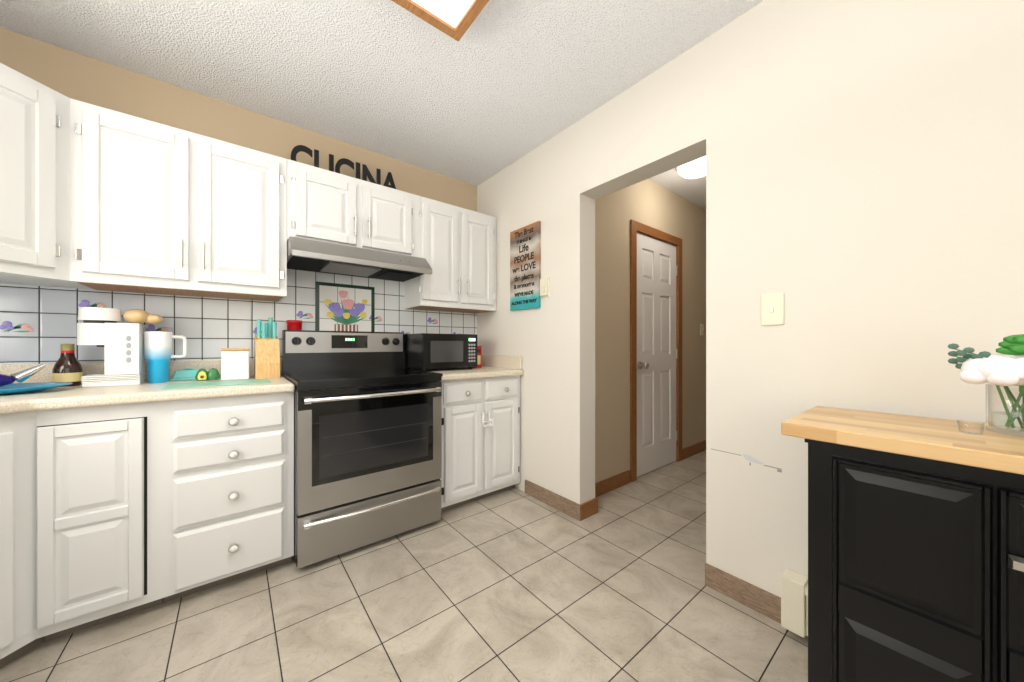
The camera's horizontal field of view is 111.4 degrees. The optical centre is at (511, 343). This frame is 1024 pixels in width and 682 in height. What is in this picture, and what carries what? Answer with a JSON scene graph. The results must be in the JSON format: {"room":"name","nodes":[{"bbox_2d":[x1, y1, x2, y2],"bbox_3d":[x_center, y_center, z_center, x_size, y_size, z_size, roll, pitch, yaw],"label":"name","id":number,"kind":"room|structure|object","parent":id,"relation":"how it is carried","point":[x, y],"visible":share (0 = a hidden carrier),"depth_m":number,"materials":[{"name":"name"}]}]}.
{"room":"kitchen","nodes":[
{"label":"kitchen","id":0,"kind":"room"},
{"bbox_2d":[0,27,476,375],"bbox_3d":[-1.579,-0.150,2.162,3.430,2.480,0.150,0,0,-39],"label":"wall","id":1,"kind":"structure","parent":0,"point":[77,76],"depth_m":1.93,"materials":[{"name":"beige paint"}]},
{"bbox_2d":[0,359,419,382],"bbox_3d":[-1.521,0.140,2.093,3.118,0.100,0.018,0,0,-39],"label":"backsplash","id":2,"kind":"structure","parent":1,"relation":"attached to","point":[44,375],"depth_m":1.69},
{"bbox_2d":[0,268,476,374],"bbox_3d":[-1.442,-0.200,2.172,2.897,0.780,0.006,0,0,-39],"label":"tile backsplash","id":3,"kind":"structure","parent":1,"relation":"attached to","point":[209,328],"depth_m":1.93,"materials":[{"name":"white tile"}]},
{"bbox_2d":[0,281,455,334],"bbox_3d":[-1.507,-0.165,2.113,2.774,0.490,0.004,0,0,-39],"label":"mural","id":4,"kind":"object","parent":3,"relation":"attached to","point":[342,307],"visible":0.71,"depth_m":2.38,"materials":[{"name":"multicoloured tile"}]},
{"bbox_2d":[0,63,495,313],"bbox_3d":[-1.306,-0.646,1.819,3.120,0.768,0.720,0,0,-39],"label":"upper cabinet","id":5,"kind":"object","parent":1,"relation":"attached to","point":[94,197],"visible":1,"depth_m":1.67,"materials":[{"name":"white wood"}]},
{"bbox_2d":[291,145,395,188],"bbox_3d":[-1.063,-1.118,2.286,0.655,0.172,0.012,0,0,-39],"label":"sign","id":6,"kind":"object","parent":5,"relation":"on","point":[366,173],"visible":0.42,"depth_m":2.27,"materials":[{"name":"black metal"}]},
{"bbox_2d":[287,236,431,281],"bbox_3d":[-0.977,-0.518,2.228,0.779,0.120,0.491,0,0,-39],"label":"range hood","id":7,"kind":"object","parent":5,"relation":"attached to","point":[314,255],"visible":0.96,"depth_m":2.08,"materials":[{"name":"silver metal"}]},
{"bbox_2d":[0,0,763,209],"bbox_3d":[0.950,-1.440,1.398,6.430,0.100,4.500,0,0,-39],"label":"ceiling","id":8,"kind":"structure","parent":0,"point":[500,85],"depth_m":1.70,"materials":[{"name":"white paint"}]},
{"bbox_2d":[391,0,488,41],"bbox_3d":[-0.515,-1.347,0.877,1.230,0.084,0.633,0,0,-39],"label":"light","id":9,"kind":"object","parent":8,"relation":"attached to","point":[454,19],"visible":1,"depth_m":1.38,"materials":[{"name":"brown wood"}]},
{"bbox_2d":[675,156,705,178],"bbox_3d":[1.399,-1.331,2.639,0.300,0.115,0.300,0,0,-39],"label":"light","id":10,"kind":"object","parent":8,"relation":"attached to","point":[696,168],"visible":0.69,"depth_m":2.59,"materials":[{"name":"beige"}]},
{"bbox_2d":[0,450,807,681],"bbox_3d":[0.950,1.140,1.398,6.430,0.100,4.500,0,0,-39],"label":"floor","id":11,"kind":"structure","parent":0,"point":[515,584],"depth_m":1.40,"materials":[{"name":"tile"}]},
{"bbox_2d":[0,554,59,667],"bbox_3d":[-2.058,0.660,1.023,0.952,0.860,1.025,0,0,-39],"label":"base cabinet","id":12,"kind":"object","parent":11,"relation":"on","point":[30,588],"depth_m":1.21,"materials":[{"name":"white wood"}]},
{"bbox_2d":[60,526,163,637],"bbox_3d":[-1.728,0.660,1.547,0.308,0.860,0.617,0,0,-39],"label":"base cabinet","id":13,"kind":"object","parent":11,"relation":"on","point":[101,582],"depth_m":1.33,"materials":[{"name":"white wood"}]},
{"bbox_2d":[164,498,293,602],"bbox_3d":[-1.427,0.660,1.787,0.464,0.860,0.617,0,0,-39],"label":"drawer","id":14,"kind":"object","parent":11,"relation":"on","point":[202,554],"depth_m":1.54,"materials":[{"name":"white wood"}]},
{"bbox_2d":[0,374,294,565],"bbox_3d":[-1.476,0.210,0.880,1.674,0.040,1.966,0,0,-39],"label":"base cabinet","id":15,"kind":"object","parent":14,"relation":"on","point":[80,466],"depth_m":1.36,"materials":[{"name":"white wood"}]},
{"bbox_2d":[0,382,71,393],"bbox_3d":[-2.041,0.176,1.275,0.559,0.026,0.335,0,0,-39],"label":"platter","id":16,"kind":"object","parent":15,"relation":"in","point":[12,388],"visible":0.96,"depth_m":1.42,"materials":[{"name":"blue ceramic"}]},
{"bbox_2d":[0,364,45,386],"bbox_3d":[-2.053,0.133,1.304,0.353,0.099,0.160,0,0,-39],"label":"knife","id":17,"kind":"object","parent":16,"relation":"on","point":[20,376],"visible":1,"depth_m":1.40,"materials":[{"name":"blue"}]},
{"bbox_2d":[52,344,82,386],"bbox_3d":[-2.011,0.094,1.581,0.087,0.191,0.087,0,0,-39],"label":"syrup bottle","id":18,"kind":"object","parent":15,"relation":"in","point":[67,367],"visible":0.92,"depth_m":1.56,"materials":[{"name":"brown glass"}]},
{"bbox_2d":[77,307,145,386],"bbox_3d":[-1.859,0.013,1.622,0.205,0.352,0.149,0,0,-39],"label":"coffee maker","id":19,"kind":"object","parent":15,"relation":"in","point":[122,344],"visible":1,"depth_m":1.58,"materials":[{"name":"white plastic"}]},
{"bbox_2d":[123,309,162,323],"bbox_3d":[-1.780,-0.132,1.688,0.135,0.070,0.108,0,0,-39],"label":"bread bag","id":20,"kind":"object","parent":19,"relation":"on","point":[138,316],"visible":0.96,"depth_m":1.66,"materials":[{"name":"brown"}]},
{"bbox_2d":[143,327,186,382],"bbox_3d":[-1.724,0.052,1.740,0.156,0.274,0.104,0,0,-39],"label":"tumbler","id":21,"kind":"object","parent":15,"relation":"in","point":[158,350],"visible":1,"depth_m":1.70,"materials":[{"name":"blue plastic"}]},
{"bbox_2d":[169,368,198,380],"bbox_3d":[-1.717,0.158,1.858,0.145,0.062,0.083,0,0,-39],"label":"butter dish","id":22,"kind":"object","parent":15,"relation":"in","point":[187,374],"visible":0.65,"depth_m":1.83,"materials":[{"name":"teal ceramic"}]},
{"bbox_2d":[195,368,219,380],"bbox_3d":[-1.594,0.158,1.831,0.098,0.062,0.052,0,0,-39],"label":"shakers","id":23,"kind":"object","parent":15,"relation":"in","point":[202,374],"visible":1,"depth_m":1.82,"materials":[{"name":"green ceramic"}]},
{"bbox_2d":[161,379,270,389],"bbox_3d":[-1.391,0.188,1.670,0.380,0.003,0.255,0,0,-39],"label":"cutting mat","id":24,"kind":"object","parent":15,"relation":"in","point":[212,383],"visible":0.86,"depth_m":1.65,"materials":[{"name":"green plastic"}]},
{"bbox_2d":[221,348,249,379],"bbox_3d":[-1.494,0.106,1.888,0.122,0.166,0.131,0,0,-39],"label":"canister","id":25,"kind":"object","parent":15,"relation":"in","point":[234,363],"visible":1,"depth_m":1.84,"materials":[{"name":"white ceramic"}]},
{"bbox_2d":[254,318,279,378],"bbox_3d":[-1.386,0.019,1.977,0.110,0.341,0.140,0,0,-39],"label":"knife block","id":26,"kind":"object","parent":15,"relation":"in","point":[266,355],"visible":1,"depth_m":1.95,"materials":[{"name":"brown wood"}]},
{"bbox_2d":[282,330,442,568],"bbox_3d":[-0.904,0.502,2.109,0.750,1.175,0.720,0,0,-39],"label":"range","id":27,"kind":"object","parent":11,"relation":"on","point":[367,438],"visible":0.96,"depth_m":1.87,"materials":[{"name":"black metal"}]},
{"bbox_2d":[286,320,301,329],"bbox_3d":[-1.349,-0.116,2.166,0.086,0.061,0.086,0,0,-39],"label":"jar","id":28,"kind":"object","parent":27,"relation":"on","point":[294,324],"visible":0.92,"depth_m":2.13,"materials":[{"name":"red plastic"}]},
{"bbox_2d":[440,374,522,511],"bbox_3d":[-0.386,0.660,2.619,0.684,0.860,0.616,0,0,-39],"label":"base cabinet","id":29,"kind":"object","parent":11,"relation":"on","point":[481,416],"depth_m":2.36,"materials":[{"name":"white wood"}]},
{"bbox_2d":[420,366,523,381],"bbox_3d":[-0.376,0.210,2.608,0.686,0.040,0.637,0,0,-39],"label":"countertop","id":30,"kind":"structure","parent":29,"relation":"on","point":[449,374],"depth_m":2.41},
{"bbox_2d":[404,333,476,370],"bbox_3d":[-0.535,0.059,2.616,0.436,0.261,0.344,0,0,-39],"label":"microwave","id":31,"kind":"object","parent":30,"relation":"in","point":[423,351],"visible":0.88,"depth_m":2.47,"materials":[{"name":"black plastic"}]},
{"bbox_2d":[466,346,481,367],"bbox_3d":[-0.317,0.102,2.798,0.065,0.174,0.171,0,0,-39],"label":"carton","id":32,"kind":"object","parent":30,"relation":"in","point":[479,356],"visible":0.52,"depth_m":2.74,"materials":[{"name":"red cardboard"}]},
{"bbox_2d":[805,439,1023,681],"bbox_3d":[1.248,0.672,0.664,0.411,0.835,1.012,0,0,-39],"label":"sideboard","id":33,"kind":"object","parent":11,"relation":"on","point":[915,569],"visible":1,"depth_m":0.79,"materials":[{"name":"black paint"}]},
{"bbox_2d":[781,406,1023,474],"bbox_3d":[1.260,0.236,0.676,0.416,0.036,1.105,0,0,-39],"label":"countertop","id":34,"kind":"structure","parent":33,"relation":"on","point":[944,440],"depth_m":0.85,"materials":[{"name":"beige wood"}]},
{"bbox_2d":[957,421,984,434],"bbox_3d":[1.120,0.203,0.853,0.042,0.028,0.042,0,0,-39],"label":"plastic cup","id":35,"kind":"object","parent":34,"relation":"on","point":[974,432],"visible":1,"depth_m":0.85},
{"bbox_2d":[948,334,1023,436],"bbox_3d":[1.230,0.095,0.856,0.175,0.244,0.204,0,0,-39],"label":"vase","id":36,"kind":"object","parent":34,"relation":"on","point":[983,367],"visible":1,"depth_m":0.85,"materials":[{"name":"clear glass"}]},
{"bbox_2d":[595,179,705,482],"bbox_3d":[1.558,-0.150,3.265,2.850,2.480,0.300,0,0,-39],"label":"wall","id":37,"kind":"structure","parent":0,"point":[650,203],"depth_m":2.74,"materials":[{"name":"beige paint"}]},
{"bbox_2d":[583,470,629,504],"bbox_3d":[0.687,1.042,2.561,0.610,0.095,0.013,0,0,-39],"label":"baseboard","id":38,"kind":"structure","parent":37,"relation":"attached to","point":[602,487],"depth_m":2.59,"materials":[{"name":"brown wood"}]},
{"bbox_2d":[630,219,681,481],"bbox_3d":[1.221,0.053,3.079,0.836,2.073,0.161,0,0,-39],"label":"door frame","id":39,"kind":"structure","parent":37,"relation":"attached to","point":[636,227],"depth_m":2.80,"materials":[{"name":"brown wood"}]},
{"bbox_2d":[637,233,676,476],"bbox_3d":[1.279,0.088,3.021,0.699,1.987,0.112,0,0,-39],"label":"door","id":40,"kind":"structure","parent":37,"relation":"in","point":[656,354],"depth_m":3.02,"materials":[{"name":"white wood"}]},
{"bbox_2d":[682,440,705,459],"bbox_3d":[2.140,1.042,3.722,1.370,0.095,0.013,0,0,-39],"label":"baseboard","id":41,"kind":"structure","parent":37,"relation":"attached to","point":[689,451],"depth_m":3.43,"materials":[{"name":"brown wood"}]},
{"bbox_2d":[700,324,703,334],"bbox_3d":[1.940,-0.147,3.561,0.075,0.115,0.013,0,0,-39],"label":"light switch","id":42,"kind":"object","parent":37,"relation":"attached to","point":[701,329],"visible":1,"depth_m":3.55,"materials":[{"name":"beige plastic"}]},
{"bbox_2d":[477,0,1023,596],"bbox_3d":[1.106,-0.150,1.427,0.150,2.480,4.350,0,0,-39],"label":"wall","id":43,"kind":"structure","parent":0,"point":[865,186],"depth_m":1.33,"materials":[{"name":"beige paint"}]},
{"bbox_2d":[482,354,521,369],"bbox_3d":[-0.117,0.140,2.817,0.020,0.100,0.601,0,0,-39],"label":"backsplash","id":44,"kind":"structure","parent":43,"relation":"attached to","point":[509,362],"depth_m":2.73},
{"bbox_2d":[510,221,540,310],"bbox_3d":[0.093,-0.555,2.557,0.020,0.600,0.320,0,0,-39],"label":"sign board","id":45,"kind":"object","parent":43,"relation":"attached to","point":[534,244],"visible":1,"depth_m":2.53,"materials":[{"name":"paint"}]},
{"bbox_2d":[516,237,530,243],"bbox_3d":[0.085,-0.757,2.551,0.002,0.029,0.165,0,0,-39],"label":"sign","id":46,"kind":"object","parent":45,"relation":"attached to","point":[521,240],"visible":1,"depth_m":2.55,"materials":[{"name":"black"}]},
{"bbox_2d":[514,290,532,296],"bbox_3d":[0.085,-0.368,2.551,0.002,0.030,0.212,0,0,-39],"label":"sign","id":47,"kind":"object","parent":45,"relation":"attached to","point":[527,292],"visible":1,"depth_m":2.54,"materials":[{"name":"black paint"}]},
{"bbox_2d":[519,244,528,252],"bbox_3d":[0.086,-0.701,2.549,0.002,0.056,0.104,0,0,-39],"label":"sign","id":48,"kind":"object","parent":45,"relation":"attached to","point":[525,248],"visible":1,"depth_m":2.54,"materials":[{"name":"black paint"}]},
{"bbox_2d":[514,227,533,237],"bbox_3d":[0.085,-0.815,2.550,0.002,0.044,0.213,0,0,-39],"label":"sign","id":49,"kind":"object","parent":45,"relation":"attached to","point":[529,230],"visible":1,"depth_m":2.54,"materials":[{"name":"black paint"}]},
{"bbox_2d":[514,252,533,263],"bbox_3d":[0.086,-0.627,2.549,0.002,0.050,0.217,0,0,-39],"label":"sign","id":50,"kind":"object","parent":45,"relation":"attached to","point":[525,257],"visible":1,"depth_m":2.55,"materials":[{"name":"black paint"}]},
{"bbox_2d":[512,261,535,272],"bbox_3d":[0.084,-0.557,2.551,0.002,0.050,0.260,0,0,-39],"label":"sign","id":51,"kind":"object","parent":45,"relation":"attached to","point":[514,270],"visible":1,"depth_m":2.52,"materials":[{"name":"black paint"}]},
{"bbox_2d":[514,274,533,281],"bbox_3d":[0.084,-0.482,2.551,0.002,0.053,0.220,0,0,-39],"label":"sign","id":52,"kind":"object","parent":45,"relation":"attached to","point":[524,277],"visible":1,"depth_m":2.54,"materials":[{"name":"black"}]},
{"bbox_2d":[514,282,533,288],"bbox_3d":[0.085,-0.430,2.550,0.002,0.035,0.228,0,0,-39],"label":"sign","id":53,"kind":"object","parent":45,"relation":"attached to","point":[522,286],"visible":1,"depth_m":2.56,"materials":[{"name":"black"}]},
{"bbox_2d":[511,298,536,305],"bbox_3d":[0.085,-0.307,2.550,0.002,0.027,0.285,0,0,-39],"label":"sign","id":54,"kind":"object","parent":45,"relation":"attached to","point":[526,301],"visible":1,"depth_m":2.54,"materials":[{"name":"black paint"}]},
{"bbox_2d":[540,277,549,297],"bbox_3d":[0.218,-0.390,2.394,0.029,0.136,0.086,0,0,-39],"label":"light switch","id":55,"kind":"object","parent":43,"relation":"attached to","point":[545,287],"visible":1,"depth_m":2.38,"materials":[{"name":"beige plastic"}]},
{"bbox_2d":[525,480,583,520],"bbox_3d":[0.261,1.042,2.356,0.013,0.095,0.523,0,0,-39],"label":"baseboard","id":56,"kind":"structure","parent":43,"relation":"attached to","point":[575,510],"depth_m":2.31,"materials":[{"name":"brown wood"}]},
{"bbox_2d":[705,563,780,623],"bbox_3d":[0.969,1.042,1.468,0.013,0.095,0.295,0,0,-39],"label":"baseboard","id":57,"kind":"structure","parent":43,"relation":"attached to","point":[757,599],"depth_m":1.46,"materials":[{"name":"brown wood"}]},
{"bbox_2d":[712,449,781,472],"bbox_3d":[0.976,0.483,1.470,0.001,0.043,0.260,0,0,-39],"label":"scuff","id":58,"kind":"object","parent":43,"relation":"attached to","point":[750,459],"visible":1,"depth_m":1.45,"materials":[{"name":"white paint"}]},
{"bbox_2d":[761,293,783,324],"bbox_3d":[1.033,-0.138,1.387,0.013,0.125,0.076,0,0,-39],"label":"light switch","id":59,"kind":"object","parent":43,"relation":"attached to","point":[772,309],"visible":1,"depth_m":1.38,"materials":[{"name":"beige plastic"}]},
{"bbox_2d":[781,569,807,637],"bbox_3d":[1.643,0.964,0.573,0.073,0.192,1.945,0,0,-39],"label":"baseboard heater","id":60,"kind":"object","parent":43,"relation":"attached to","point":[794,601],"visible":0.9,"depth_m":1.28,"materials":[{"name":"beige metal"}]}
]}

